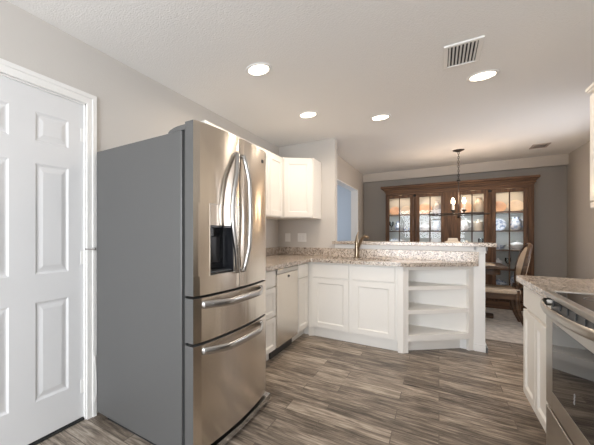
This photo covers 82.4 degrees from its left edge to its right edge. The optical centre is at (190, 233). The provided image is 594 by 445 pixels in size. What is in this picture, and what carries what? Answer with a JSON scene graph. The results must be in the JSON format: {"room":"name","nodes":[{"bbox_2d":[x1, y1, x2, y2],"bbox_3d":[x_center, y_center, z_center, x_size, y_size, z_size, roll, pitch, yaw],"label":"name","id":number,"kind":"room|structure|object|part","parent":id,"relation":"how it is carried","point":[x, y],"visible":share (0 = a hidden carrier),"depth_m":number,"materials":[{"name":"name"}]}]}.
{"room":"kitchen","nodes":[
{"label":"kitchen","id":0,"kind":"room"},
{"bbox_2d":[0,0,278,416],"bbox_3d":[-0.878,-0.017,1.917,0.120,2.440,7.050,0,0,38],"label":"wall","id":1,"kind":"structure","parent":0,"point":[132,106],"depth_m":2.22,"materials":[{"name":"grey paint"}]},
{"bbox_2d":[0,75,95,444],"bbox_3d":[-0.898,0.174,1.782,0.111,2.018,0.828,0,0,38],"label":"door","id":2,"kind":"structure","parent":1,"relation":"in","point":[43,134],"depth_m":1.85,"materials":[{"name":"white paint"}]},
{"bbox_2d":[0,58,96,419],"bbox_3d":[-0.918,0.147,1.762,0.032,2.112,0.924,0,0,38],"label":"trim","id":3,"kind":"structure","parent":1,"relation":"attached to","point":[23,75],"depth_m":2.07,"materials":[{"name":"white paint"}]},
{"bbox_2d":[28,417,84,444],"bbox_3d":[-0.961,1.197,1.796,0.098,0.012,0.767,0,0,38],"label":"threshold","id":4,"kind":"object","parent":1,"relation":"attached to","point":[67,426],"depth_m":1.93,"materials":[{"name":"black"}]},
{"bbox_2d":[201,120,253,144],"bbox_3d":[0.284,-0.567,3.062,0.309,0.740,0.885,0,0,38],"label":"upper cabinet","id":5,"kind":"object","parent":1,"relation":"attached to","point":[204,121],"visible":0.11,"depth_m":2.76,"materials":[{"name":"white paint"}]},
{"bbox_2d":[254,144,282,217],"bbox_3d":[0.781,-0.567,3.701,0.309,0.740,0.731,0,0,38],"label":"upper cabinet","id":6,"kind":"object","parent":1,"relation":"attached to","point":[274,163],"visible":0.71,"depth_m":3.71,"materials":[{"name":"white paint"}]},
{"bbox_3d":[0.781,-0.563,3.466,0.019,0.708,0.340,0,0,38],"label":"door","id":7,"kind":"part","parent":6,"relation":"part of","materials":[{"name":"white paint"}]},
{"bbox_3d":[1.000,-0.563,3.748,0.019,0.708,0.362,0,0,38],"label":"door","id":8,"kind":"part","parent":6,"relation":"part of","materials":[{"name":"white paint"}]},
{"bbox_2d":[266,247,278,255],"bbox_3d":[0.584,0.237,3.685,0.020,0.104,2.220,0,0,38],"label":"backsplash","id":9,"kind":"structure","parent":1,"relation":"attached to","point":[273,250],"depth_m":4.35,"materials":[{"name":"stone"}]},
{"bbox_2d":[266,157,320,219],"bbox_3d":[1.301,-0.567,4.147,0.586,0.740,0.611,0,0,38],"label":"upper cabinet","id":10,"kind":"object","parent":1,"relation":"attached to","point":[301,176],"visible":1,"depth_m":3.94,"materials":[{"name":"white paint"}]},
{"bbox_3d":[1.317,-0.563,3.929,0.360,0.708,0.019,0,0,-7],"label":"door","id":11,"kind":"part","parent":10,"relation":"part of","materials":[{"name":"white paint"}]},
{"bbox_2d":[37,334,545,444],"bbox_3d":[0.652,1.233,1.026,3.630,0.060,7.520,0,0,38],"label":"floor","id":12,"kind":"structure","parent":0,"point":[322,390],"depth_m":2.31,"materials":[{"name":"brown wood"}]},
{"bbox_2d":[97,120,269,444],"bbox_3d":[0.007,0.314,2.168,0.900,1.779,0.877,0,0,38],"label":"refrigerator","id":13,"kind":"object","parent":12,"relation":"on","point":[181,212],"visible":1,"depth_m":1.82,"materials":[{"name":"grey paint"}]},
{"bbox_2d":[94,356,96,401],"bbox_3d":[-0.625,0.953,2.095,0.019,0.301,0.008,0,0,38],"label":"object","id":14,"kind":"object","parent":13,"relation":"hanging from","point":[94,356],"visible":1,"depth_m":2.09,"materials":[{"name":"white paint"}]},
{"bbox_3d":[0.133,-0.130,1.777,0.090,0.893,0.414,0,0,38],"label":"door","id":15,"kind":"part","parent":13,"relation":"part of","materials":[{"name":"silver metal"}]},
{"bbox_3d":[0.163,-0.102,1.783,0.036,0.111,0.221,0,0,42],"label":"dispenser panel","id":16,"kind":"part","parent":13,"relation":"part of","materials":[{"name":"silver metal"}]},
{"bbox_3d":[0.269,0.844,1.952,0.090,0.542,0.857,0,0,38],"label":"freezer drawer","id":17,"kind":"part","parent":13,"relation":"part of","materials":[{"name":"silver metal"}]},
{"bbox_3d":[0.269,0.445,1.952,0.090,0.227,0.857,0,0,38],"label":"freezer drawer","id":18,"kind":"part","parent":13,"relation":"part of","materials":[{"name":"silver metal"}]},
{"bbox_3d":[0.302,0.607,1.889,0.091,0.039,0.682,0,0,38],"label":"handle","id":19,"kind":"part","parent":13,"relation":"part of","materials":[{"name":"grey metal"}]},
{"bbox_3d":[0.302,0.367,1.889,0.091,0.039,0.682,0,0,38],"label":"handle","id":20,"kind":"part","parent":13,"relation":"part of","materials":[{"name":"grey metal"}]},
{"bbox_3d":[0.258,-0.123,1.822,0.041,0.712,0.128,0,0,21],"label":"handle","id":21,"kind":"part","parent":13,"relation":"part of","materials":[{"name":"grey metal"}]},
{"bbox_3d":[0.336,-0.123,1.927,0.078,0.712,0.039,0,0,-6],"label":"handle","id":22,"kind":"part","parent":13,"relation":"part of","materials":[{"name":"grey metal"}]},
{"bbox_3d":[0.398,-0.130,2.118,0.090,0.893,0.437,0,0,38],"label":"door","id":23,"kind":"part","parent":13,"relation":"part of","materials":[{"name":"silver metal"}]},
{"bbox_2d":[264,270,275,360],"bbox_3d":[0.361,0.766,2.915,0.575,0.873,0.722,0,0,38],"label":"base cabinet","id":24,"kind":"object","parent":12,"relation":"on","point":[270,279],"visible":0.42,"depth_m":2.94,"materials":[{"name":"white paint"}]},
{"bbox_3d":[0.581,0.415,2.745,0.019,0.145,0.700,0,0,38],"label":"drawer","id":25,"kind":"part","parent":24,"relation":"part of","materials":[{"name":"white paint"}]},
{"bbox_3d":[0.581,0.634,2.745,0.019,0.267,0.700,0,0,38],"label":"drawer","id":26,"kind":"part","parent":24,"relation":"part of","materials":[{"name":"white paint"}]},
{"bbox_3d":[0.581,0.933,2.745,0.019,0.304,0.700,0,0,38],"label":"drawer","id":27,"kind":"part","parent":24,"relation":"part of","materials":[{"name":"white paint"}]},
{"bbox_2d":[269,265,297,358],"bbox_3d":[0.770,0.766,3.420,0.571,0.874,0.564,0,0,38],"label":"dishwasher","id":28,"kind":"object","parent":12,"relation":"on","point":[286,286],"visible":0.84,"depth_m":3.21,"materials":[{"name":"silver metal"}]},
{"bbox_3d":[0.745,1.153,3.438,0.490,0.099,0.562,0,0,38],"label":"kick plate","id":29,"kind":"part","parent":28,"relation":"part of","materials":[{"name":"black plastic"}]},
{"bbox_3d":[0.978,0.737,3.258,0.034,0.697,0.564,0,0,38],"label":"door","id":30,"kind":"part","parent":28,"relation":"part of","materials":[{"name":"silver metal"}]},
{"bbox_2d":[292,263,307,341],"bbox_3d":[1.070,0.766,3.827,0.575,0.873,0.424,0,0,38],"label":"base cabinet","id":31,"kind":"object","parent":12,"relation":"on","point":[302,269],"visible":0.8,"depth_m":3.63,"materials":[{"name":"white paint"}]},
{"bbox_3d":[1.277,0.415,3.641,0.019,0.145,0.325,0,0,38],"label":"drawer","id":32,"kind":"part","parent":31,"relation":"part of","materials":[{"name":"white paint"}]},
{"bbox_3d":[1.277,0.793,3.641,0.019,0.584,0.325,0,0,38],"label":"door","id":33,"kind":"part","parent":31,"relation":"part of","materials":[{"name":"white paint"}]},
{"bbox_2d":[304,262,397,350],"bbox_3d":[1.881,0.766,3.740,0.959,0.873,0.535,0,0,38],"label":"base cabinet","id":34,"kind":"object","parent":12,"relation":"on","point":[354,303],"visible":0.96,"depth_m":3.50,"materials":[{"name":"white paint"}]},
{"bbox_3d":[1.591,0.421,3.639,0.387,0.153,0.019,0,0,38],"label":"drawer","id":35,"kind":"part","parent":34,"relation":"part of","materials":[{"name":"white paint"}]},
{"bbox_3d":[1.591,0.797,3.639,0.387,0.568,0.019,0,0,38],"label":"door","id":36,"kind":"part","parent":34,"relation":"part of","materials":[{"name":"white paint"}]},
{"bbox_2d":[266,247,478,270],"bbox_3d":[1.417,0.256,3.039,2.128,0.146,2.222,0,0,38],"label":"countertop","id":37,"kind":"structure","parent":34,"relation":"on","point":[276,257],"depth_m":3.59,"materials":[{"name":"stone"}]},
{"bbox_2d":[354,232,368,257],"bbox_3d":[2.026,0.131,3.800,0.067,0.315,0.201,0,0,-15],"label":"faucet","id":38,"kind":"object","parent":37,"relation":"on","point":[357,242],"visible":1,"depth_m":3.84,"materials":[{"name":"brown metal"}]},
{"bbox_3d":[2.035,0.119,3.792,0.035,0.208,0.181,0,0,-20],"label":"spout","id":39,"kind":"part","parent":38,"relation":"part of","materials":[{"name":"brown metal"}]},
{"bbox_3d":[1.928,0.421,3.377,0.392,0.153,0.019,0,0,38],"label":"drawer","id":40,"kind":"part","parent":34,"relation":"part of","materials":[{"name":"white paint"}]},
{"bbox_3d":[1.928,0.797,3.377,0.392,0.568,0.019,0,0,38],"label":"door","id":41,"kind":"part","parent":34,"relation":"part of","materials":[{"name":"white paint"}]},
{"bbox_2d":[398,266,473,353],"bbox_3d":[2.514,0.766,3.274,0.612,0.873,0.576,0,0,38],"label":"shelf unit","id":42,"kind":"object","parent":12,"relation":"on","point":[436,304],"visible":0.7,"depth_m":3.34,"materials":[{"name":"white paint"}]},
{"bbox_3d":[2.510,0.792,3.290,0.556,0.038,0.495,0,0,38],"label":"shelf","id":43,"kind":"part","parent":42,"relation":"part of","materials":[{"name":"white paint"}]},
{"bbox_3d":[2.510,0.552,3.290,0.556,0.034,0.495,0,0,38],"label":"shelf","id":44,"kind":"part","parent":42,"relation":"part of","materials":[{"name":"white paint"}]},
{"bbox_3d":[2.510,1.055,3.288,0.559,0.060,0.496,0,0,38],"label":"shelf","id":45,"kind":"part","parent":42,"relation":"part of","materials":[{"name":"white paint"}]},
{"bbox_3d":[2.531,0.347,3.266,0.677,0.035,0.020,0,0,-6],"label":"rail","id":46,"kind":"part","parent":42,"relation":"part of","materials":[{"name":"white paint"}]},
{"bbox_2d":[523,285,550,431],"bbox_3d":[2.278,0.766,1.684,0.620,0.873,0.815,0,0,38],"label":"base cabinet","id":47,"kind":"object","parent":12,"relation":"on","point":[534,318],"visible":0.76,"depth_m":1.93,"materials":[{"name":"white paint"}]},
{"bbox_3d":[2.178,0.791,2.045,0.019,0.567,0.328,0,0,38],"label":"door","id":48,"kind":"part","parent":47,"relation":"part of","materials":[{"name":"white paint"}]},
{"bbox_3d":[2.040,0.415,1.869,0.019,0.145,0.775,0,0,38],"label":"drawer","id":49,"kind":"part","parent":47,"relation":"part of","materials":[{"name":"white paint"}]},
{"bbox_3d":[1.937,0.791,1.735,0.019,0.567,0.437,0,0,38],"label":"door","id":50,"kind":"part","parent":47,"relation":"part of","materials":[{"name":"white paint"}]},
{"bbox_2d":[516,275,593,297],"bbox_3d":[2.282,0.257,1.711,0.654,0.144,0.867,0,0,38],"label":"countertop","id":51,"kind":"structure","parent":47,"relation":"on","point":[538,284],"depth_m":1.86,"materials":[{"name":"stone"}]},
{"bbox_2d":[540,290,593,444],"bbox_3d":[1.751,0.673,1.087,0.718,1.060,0.756,0,0,38],"label":"range","id":52,"kind":"object","parent":12,"relation":"on","point":[570,317],"visible":1,"depth_m":1.30,"materials":[{"name":"silver metal"}]},
{"bbox_3d":[1.532,0.976,1.258,0.045,0.285,0.751,0,0,38],"label":"storage drawer","id":53,"kind":"part","parent":52,"relation":"part of","materials":[{"name":"silver metal"}]},
{"bbox_3d":[1.501,0.329,1.282,0.083,0.037,0.727,0,0,38],"label":"handle","id":54,"kind":"part","parent":52,"relation":"part of","materials":[{"name":"silver metal"}]},
{"bbox_2d":[544,290,593,322],"bbox_3d":[1.772,0.288,1.071,0.667,0.026,0.756,0,0,38],"label":"cooktop","id":55,"kind":"object","parent":52,"relation":"in","point":[580,304],"depth_m":1.34,"materials":[{"name":"silver metal"}]},
{"bbox_3d":[1.540,0.333,1.251,0.033,0.060,0.750,0,0,38],"label":"vent panel","id":56,"kind":"part","parent":52,"relation":"part of","materials":[{"name":"black plastic"}]},
{"bbox_2d":[6,0,593,174],"bbox_3d":[1.174,-1.277,2.855,5.150,0.080,11.050,0,0,38],"label":"ceiling","id":57,"kind":"structure","parent":0,"point":[348,62],"depth_m":2.35,"materials":[{"name":"white paint"}]},
{"bbox_2d":[245,62,271,75],"bbox_3d":[0.511,-1.233,2.402,0.196,0.008,0.196,0,0,38],"label":"recessed light","id":58,"kind":"object","parent":57,"relation":"in","point":[261,68],"visible":1,"depth_m":2.39,"materials":[{"name":"white glass"}]},
{"bbox_2d":[298,111,317,117],"bbox_3d":[1.217,-1.233,3.310,0.196,0.008,0.196,0,0,38],"label":"recessed light","id":59,"kind":"object","parent":57,"relation":"in","point":[308,114],"visible":1,"depth_m":3.30,"materials":[{"name":"white paint"}]},
{"bbox_2d":[370,114,390,120],"bbox_3d":[2.012,-1.233,3.388,0.196,0.008,0.196,0,0,38],"label":"recessed light","id":60,"kind":"object","parent":57,"relation":"in","point":[379,117],"visible":1,"depth_m":3.38,"materials":[{"name":"white paint"}]},
{"bbox_2d":[430,149,489,217],"bbox_3d":[3.947,-0.732,4.708,0.679,1.010,0.679,0,0,38],"label":"chandelier","id":61,"kind":"object","parent":57,"relation":"hanging from","point":[456,150],"visible":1,"depth_m":4.70,"materials":[{"name":"brown metal"}]},
{"bbox_3d":[3.947,-0.514,4.708,0.048,0.575,0.048,0,0,38],"label":"stem","id":62,"kind":"part","parent":61,"relation":"part of","materials":[{"name":"brown metal"}]},
{"bbox_3d":[3.947,-0.995,4.708,0.020,0.438,0.020,0,0,-7],"label":"chain","id":63,"kind":"part","parent":61,"relation":"part of","materials":[{"name":"brown metal"}]},
{"bbox_2d":[443,35,484,69],"bbox_3d":[1.860,-1.231,2.189,0.200,0.012,0.360,0,0,38],"label":"ceiling vent","id":64,"kind":"object","parent":57,"relation":"in","point":[468,51],"visible":1,"depth_m":2.17,"materials":[{"name":"white metal"}]},
{"bbox_2d":[466,69,499,81],"bbox_3d":[2.281,-1.233,2.495,0.196,0.008,0.196,0,0,38],"label":"recessed light","id":65,"kind":"object","parent":57,"relation":"in","point":[486,74],"visible":1,"depth_m":2.48,"materials":[{"name":"white glass"}]},
{"bbox_2d":[529,143,550,148],"bbox_3d":[4.887,-1.231,4.472,0.170,0.012,0.260,0,0,38],"label":"ceiling vent","id":66,"kind":"object","parent":57,"relation":"in","point":[543,145],"visible":1,"depth_m":4.45,"materials":[{"name":"beige metal"}]},
{"bbox_2d":[337,185,350,240],"bbox_3d":[2.089,-0.017,6.494,1.930,2.440,3.820,0,0,38],"label":"wall","id":67,"kind":"structure","parent":0,"point":[343,195],"depth_m":7.57,"materials":[{"name":"grey paint"}]},
{"bbox_2d":[337,155,363,240],"bbox_3d":[2.684,-0.017,5.589,0.120,2.440,3.120,0,0,38],"label":"wall","id":68,"kind":"structure","parent":0,"point":[346,173],"depth_m":6.14,"materials":[{"name":"beige paint"}]},
{"bbox_2d":[337,179,357,240],"bbox_3d":[2.675,0.172,5.578,0.124,2.062,1.792,0,0,38],"label":"trim","id":69,"kind":"structure","parent":68,"relation":"attached to","point":[354,192],"depth_m":6.26,"materials":[{"name":"white paint"}]},
{"bbox_2d":[279,138,484,348],"bbox_3d":[2.167,-0.017,3.961,2.182,2.440,0.155,0,0,38],"label":"wall","id":70,"kind":"structure","parent":0,"point":[320,233],"depth_m":4.17,"materials":[{"name":"grey paint"}]},
{"bbox_2d":[285,233,289,241],"bbox_3d":[1.362,0.051,4.483,0.074,0.115,0.009,0,0,38],"label":"wall outlet","id":71,"kind":"object","parent":70,"relation":"attached to","point":[287,235],"visible":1,"depth_m":4.48,"materials":[{"name":"white plastic"}]},
{"bbox_2d":[298,233,305,241],"bbox_3d":[1.519,0.051,4.361,0.117,0.115,0.009,0,0,38],"label":"light switch","id":72,"kind":"object","parent":70,"relation":"attached to","point":[301,236],"visible":1,"depth_m":4.36,"materials":[{"name":"white plastic"}]},
{"bbox_2d":[279,247,478,261],"bbox_3d":[2.100,0.236,3.902,2.108,0.106,0.020,0,0,38],"label":"backsplash","id":73,"kind":"structure","parent":70,"relation":"attached to","point":[460,256],"depth_m":3.73,"materials":[{"name":"stone"}]},
{"bbox_2d":[335,244,487,252],"bbox_3d":[2.476,0.165,3.730,1.444,0.067,0.161,0,0,38],"label":"trim","id":74,"kind":"structure","parent":70,"relation":"attached to","point":[397,247],"depth_m":3.57,"materials":[{"name":"white paint"}]},
{"bbox_2d":[332,241,496,246],"bbox_3d":[2.538,0.112,3.777,1.537,0.038,0.390,0,0,38],"label":"bar","id":75,"kind":"object","parent":70,"relation":"on","point":[465,244],"visible":1,"depth_m":3.52,"materials":[{"name":"stone"}]},
{"bbox_2d":[445,238,460,242],"bbox_3d":[2.852,0.069,3.483,0.137,0.048,0.117,0,0,38],"label":"folded cloth","id":76,"kind":"object","parent":75,"relation":"on","point":[454,240],"visible":0.94,"depth_m":3.44,"materials":[{"name":"beige fabric"}]},
{"bbox_2d":[474,342,487,352],"bbox_3d":[3.007,1.165,3.319,0.105,0.075,0.164,0,0,38],"label":"baseboard","id":77,"kind":"structure","parent":70,"relation":"attached to","point":[477,347],"depth_m":3.26,"materials":[{"name":"white paint"}]},
{"bbox_2d":[364,165,566,277],"bbox_3d":[4.847,-0.017,5.871,2.950,2.440,0.120,0,0,38],"label":"wall","id":78,"kind":"structure","parent":0,"point":[550,190],"depth_m":5.17,"materials":[{"name":"grey paint"}]},
{"bbox_2d":[363,154,568,182],"bbox_3d":[4.738,-1.155,5.829,2.830,0.165,0.080,0,0,38],"label":"trim","id":79,"kind":"structure","parent":78,"relation":"attached to","point":[563,159],"depth_m":5.60,"materials":[{"name":"beige"}]},
{"bbox_2d":[485,307,522,343],"bbox_3d":[3.470,1.231,5.769,5.000,0.064,3.430,0,0,38],"label":"floor","id":80,"kind":"structure","parent":0,"point":[504,326],"depth_m":4.09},
{"bbox_2d":[381,175,540,310],"bbox_3d":[4.562,0.153,5.602,2.080,2.090,0.435,0,0,38],"label":"hutch","id":81,"kind":"object","parent":80,"relation":"on","point":[490,191],"visible":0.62,"depth_m":5.36,"materials":[{"name":"brown wood"}]},
{"bbox_2d":[389,207,398,214],"bbox_3d":[3.951,-0.442,6.184,0.176,0.171,0.047,0,0,38],"label":"plate","id":82,"kind":"object","parent":81,"relation":"on","point":[394,210],"visible":0.93,"depth_m":6.19,"materials":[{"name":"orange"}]},
{"bbox_2d":[395,221,400,230],"bbox_3d":[3.965,-0.145,6.113,0.108,0.194,0.108,0,0,38],"label":"vase","id":83,"kind":"object","parent":81,"relation":"on","point":[397,223],"visible":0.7,"depth_m":6.08,"materials":[{"name":"white ceramic"}]},
{"bbox_3d":[3.888,0.163,5.950,0.414,1.760,0.032,0,0,38],"label":"glass door","id":84,"kind":"part","parent":81,"relation":"part of","materials":[{"name":"brown wood"}]},
{"bbox_2d":[401,206,409,213],"bbox_3d":[4.100,-0.446,6.067,0.184,0.178,0.049,0,0,38],"label":"plate","id":85,"kind":"object","parent":81,"relation":"on","point":[406,209],"visible":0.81,"depth_m":6.08,"materials":[{"name":"beige"}]},
{"bbox_2d":[420,224,428,230],"bbox_3d":[4.289,-0.119,5.861,0.169,0.143,0.169,0,0,-14],"label":"tureen","id":86,"kind":"object","parent":81,"relation":"on","point":[424,227],"visible":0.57,"depth_m":5.81,"materials":[{"name":"white ceramic"}]},
{"bbox_2d":[420,204,431,213],"bbox_3d":[4.321,-0.459,5.893,0.210,0.204,0.056,0,0,38],"label":"plate","id":87,"kind":"object","parent":81,"relation":"on","point":[424,208],"visible":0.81,"depth_m":5.90,"materials":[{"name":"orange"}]},
{"bbox_3d":[4.248,0.163,5.671,0.399,1.760,0.032,0,0,38],"label":"glass door","id":88,"kind":"part","parent":81,"relation":"part of","materials":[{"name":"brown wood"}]},
{"bbox_2d":[431,238,440,241],"bbox_3d":[4.455,0.163,5.790,0.196,0.190,0.052,0,0,38],"label":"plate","id":89,"kind":"object","parent":81,"relation":"on","point":[433,239],"visible":0.35,"depth_m":5.81,"materials":[{"name":"white ceramic"}]},
{"bbox_2d":[432,220,440,230],"bbox_3d":[4.436,-0.145,5.754,0.140,0.194,0.122,0,0,1],"label":"pitcher","id":90,"kind":"object","parent":81,"relation":"on","point":[436,226],"visible":0.85,"depth_m":5.72,"materials":[{"name":"white ceramic"}]},
{"bbox_2d":[433,201,440,212],"bbox_3d":[4.435,-0.471,5.748,0.132,0.236,0.132,0,0,38],"label":"vase","id":91,"kind":"object","parent":81,"relation":"on","point":[437,207],"visible":0.86,"depth_m":5.71,"materials":[{"name":"white ceramic"}]},
{"bbox_3d":[4.476,0.180,5.499,0.164,1.805,0.028,0,0,38],"label":"panel","id":92,"kind":"part","parent":81,"relation":"part of","materials":[{"name":"brown wood"}]},
{"bbox_3d":[4.700,0.161,5.763,1.900,1.785,0.009,0,0,38],"label":"panel","id":93,"kind":"part","parent":81,"relation":"part of","materials":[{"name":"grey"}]},
{"bbox_3d":[4.562,-0.825,5.602,2.080,0.134,0.435,0,0,38],"label":"cornice","id":94,"kind":"part","parent":81,"relation":"part of","materials":[{"name":"brown wood"}]},
{"bbox_2d":[461,219,470,230],"bbox_3d":[4.717,-0.155,5.511,0.155,0.215,0.135,0,0,1],"label":"pitcher","id":95,"kind":"object","parent":81,"relation":"on","point":[464,225],"visible":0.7,"depth_m":5.47,"materials":[{"name":"white ceramic"}]},
{"bbox_2d":[461,202,470,212],"bbox_3d":[4.767,-0.452,5.548,0.196,0.190,0.052,0,0,38],"label":"plate","id":96,"kind":"object","parent":81,"relation":"on","point":[467,205],"visible":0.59,"depth_m":5.54,"materials":[{"name":"beige"}]},
{"bbox_3d":[4.689,0.163,5.327,0.384,1.760,0.032,0,0,38],"label":"glass door","id":97,"kind":"part","parent":81,"relation":"part of","materials":[{"name":"brown wood"}]},
{"bbox_2d":[473,219,482,230],"bbox_3d":[4.869,-0.148,5.410,0.126,0.200,0.126,0,0,38],"label":"canister","id":98,"kind":"object","parent":81,"relation":"on","point":[477,225],"visible":0.92,"depth_m":5.37,"materials":[{"name":"beige ceramic"}]},
{"bbox_2d":[473,198,483,211],"bbox_3d":[4.877,-0.482,5.404,0.144,0.258,0.144,0,0,38],"label":"vase","id":99,"kind":"object","parent":81,"relation":"on","point":[478,206],"visible":0.93,"depth_m":5.37,"materials":[{"name":"beige"}]},
{"bbox_2d":[496,245,504,249],"bbox_3d":[5.063,0.220,5.260,0.186,0.084,0.186,0,0,38],"label":"bowl","id":100,"kind":"object","parent":81,"relation":"on","point":[499,247],"visible":0.65,"depth_m":5.20,"materials":[{"name":"grey ceramic"}]},
{"bbox_2d":[496,219,506,229],"bbox_3d":[5.096,-0.154,5.303,0.210,0.204,0.056,0,0,38],"label":"plate","id":101,"kind":"object","parent":81,"relation":"on","point":[501,224],"visible":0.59,"depth_m":5.29,"materials":[{"name":"ceramic"}]},
{"bbox_2d":[496,201,506,211],"bbox_3d":[5.099,-0.449,5.290,0.190,0.184,0.051,0,0,38],"label":"plate","id":102,"kind":"object","parent":81,"relation":"on","point":[500,206],"visible":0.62,"depth_m":5.28,"materials":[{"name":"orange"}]},
{"bbox_2d":[496,278,507,284],"bbox_3d":[5.071,0.806,5.254,0.179,0.151,0.179,0,0,-14],"label":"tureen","id":103,"kind":"object","parent":81,"relation":"on","point":[498,282],"visible":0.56,"depth_m":5.20,"materials":[{"name":"ceramic"}]},
{"bbox_3d":[5.041,0.163,5.054,0.404,1.760,0.032,0,0,38],"label":"glass door","id":104,"kind":"part","parent":81,"relation":"part of","materials":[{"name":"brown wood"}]},
{"bbox_2d":[510,272,513,285],"bbox_3d":[5.221,0.753,5.138,0.144,0.258,0.144,0,0,38],"label":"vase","id":105,"kind":"object","parent":81,"relation":"on","point":[512,276],"visible":0.27,"depth_m":5.13,"materials":[{"name":"ceramic"}]},
{"bbox_2d":[507,200,522,210],"bbox_3d":[5.256,-0.454,5.167,0.200,0.194,0.053,0,0,38],"label":"plate","id":106,"kind":"object","parent":81,"relation":"on","point":[515,205],"visible":0.84,"depth_m":5.17,"materials":[{"name":"beige"}]},
{"bbox_2d":[507,240,522,249],"bbox_3d":[5.236,0.182,5.125,0.189,0.160,0.189,0,0,-14],"label":"tureen","id":107,"kind":"object","parent":81,"relation":"on","point":[516,245],"visible":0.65,"depth_m":5.08,"materials":[{"name":"white ceramic"}]},
{"bbox_2d":[510,217,522,229],"bbox_3d":[5.207,-0.161,5.115,0.142,0.226,0.163,0,0,-15],"label":"pitcher","id":108,"kind":"object","parent":81,"relation":"on","point":[515,224],"visible":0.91,"depth_m":5.08,"materials":[{"name":"white ceramic"}]},
{"bbox_2d":[485,262,507,318],"bbox_3d":[3.881,0.816,4.855,1.270,0.766,0.930,0,0,38],"label":"dining table","id":109,"kind":"object","parent":80,"relation":"on","point":[491,270],"visible":0.13,"depth_m":4.26,"materials":[{"name":"brown wood"}]},
{"bbox_2d":[485,243,532,325],"bbox_3d":[4.210,0.662,4.314,0.554,1.085,0.499,0,0,38],"label":"dining chair","id":110,"kind":"object","parent":80,"relation":"on","point":[512,293],"visible":0.75,"depth_m":4.14,"materials":[{"name":"brown wood"}]},
{"bbox_3d":[4.163,0.813,4.351,0.425,0.070,0.440,0,0,38],"label":"seat frame","id":111,"kind":"part","parent":110,"relation":"part of","materials":[{"name":"brown wood"}]},
{"bbox_3d":[4.161,0.748,4.353,0.430,0.060,0.460,0,0,38],"label":"seat","id":112,"kind":"part","parent":110,"relation":"part of","materials":[{"name":"beige fabric"}]},
{"bbox_3d":[4.447,0.963,4.384,0.130,0.483,0.060,0,0,38],"label":"leg","id":113,"kind":"part","parent":110,"relation":"part of","materials":[{"name":"brown wood"}]},
{"bbox_3d":[4.201,0.963,4.068,0.130,0.483,0.060,0,0,38],"label":"leg","id":114,"kind":"part","parent":110,"relation":"part of","materials":[{"name":"brown wood"}]},
{"bbox_3d":[4.369,0.423,4.191,0.125,0.526,0.432,0,0,38],"label":"backrest","id":115,"kind":"part","parent":110,"relation":"part of","materials":[{"name":"beige fabric"}]},
{"bbox_3d":[4.371,0.423,4.189,0.145,0.607,0.499,0,0,38],"label":"frame","id":116,"kind":"part","parent":110,"relation":"part of","materials":[{"name":"brown wood"}]},
{"bbox_2d":[567,141,593,278],"bbox_3d":[4.605,-0.017,3.254,0.120,2.440,4.310,0,0,38],"label":"wall","id":117,"kind":"structure","parent":0,"point":[580,217],"depth_m":4.52,"materials":[{"name":"beige paint"}]},
{"bbox_3d":[1.309,-0.017,-0.580,0.620,2.440,5.790,0,0,38],"label":"wall","id":118,"kind":"structure","parent":0,"visible":0},
{"bbox_2d":[585,82,593,207],"bbox_3d":[2.402,-0.540,1.611,0.342,0.757,0.813,0,0,38],"label":"upper cabinet","id":119,"kind":"object","parent":118,"relation":"attached to","point":[590,89],"visible":1,"depth_m":1.99,"materials":[{"name":"white paint"}]},
{"bbox_3d":[2.402,-0.903,1.611,0.342,0.032,0.813,0,0,38],"label":"crown","id":120,"kind":"part","parent":119,"relation":"part of","materials":[{"name":"white paint"}]},
{"bbox_3d":[2.401,-0.538,1.853,0.019,0.658,0.383,0,0,38],"label":"door","id":121,"kind":"part","parent":119,"relation":"part of","materials":[{"name":"white paint"}]}
]}

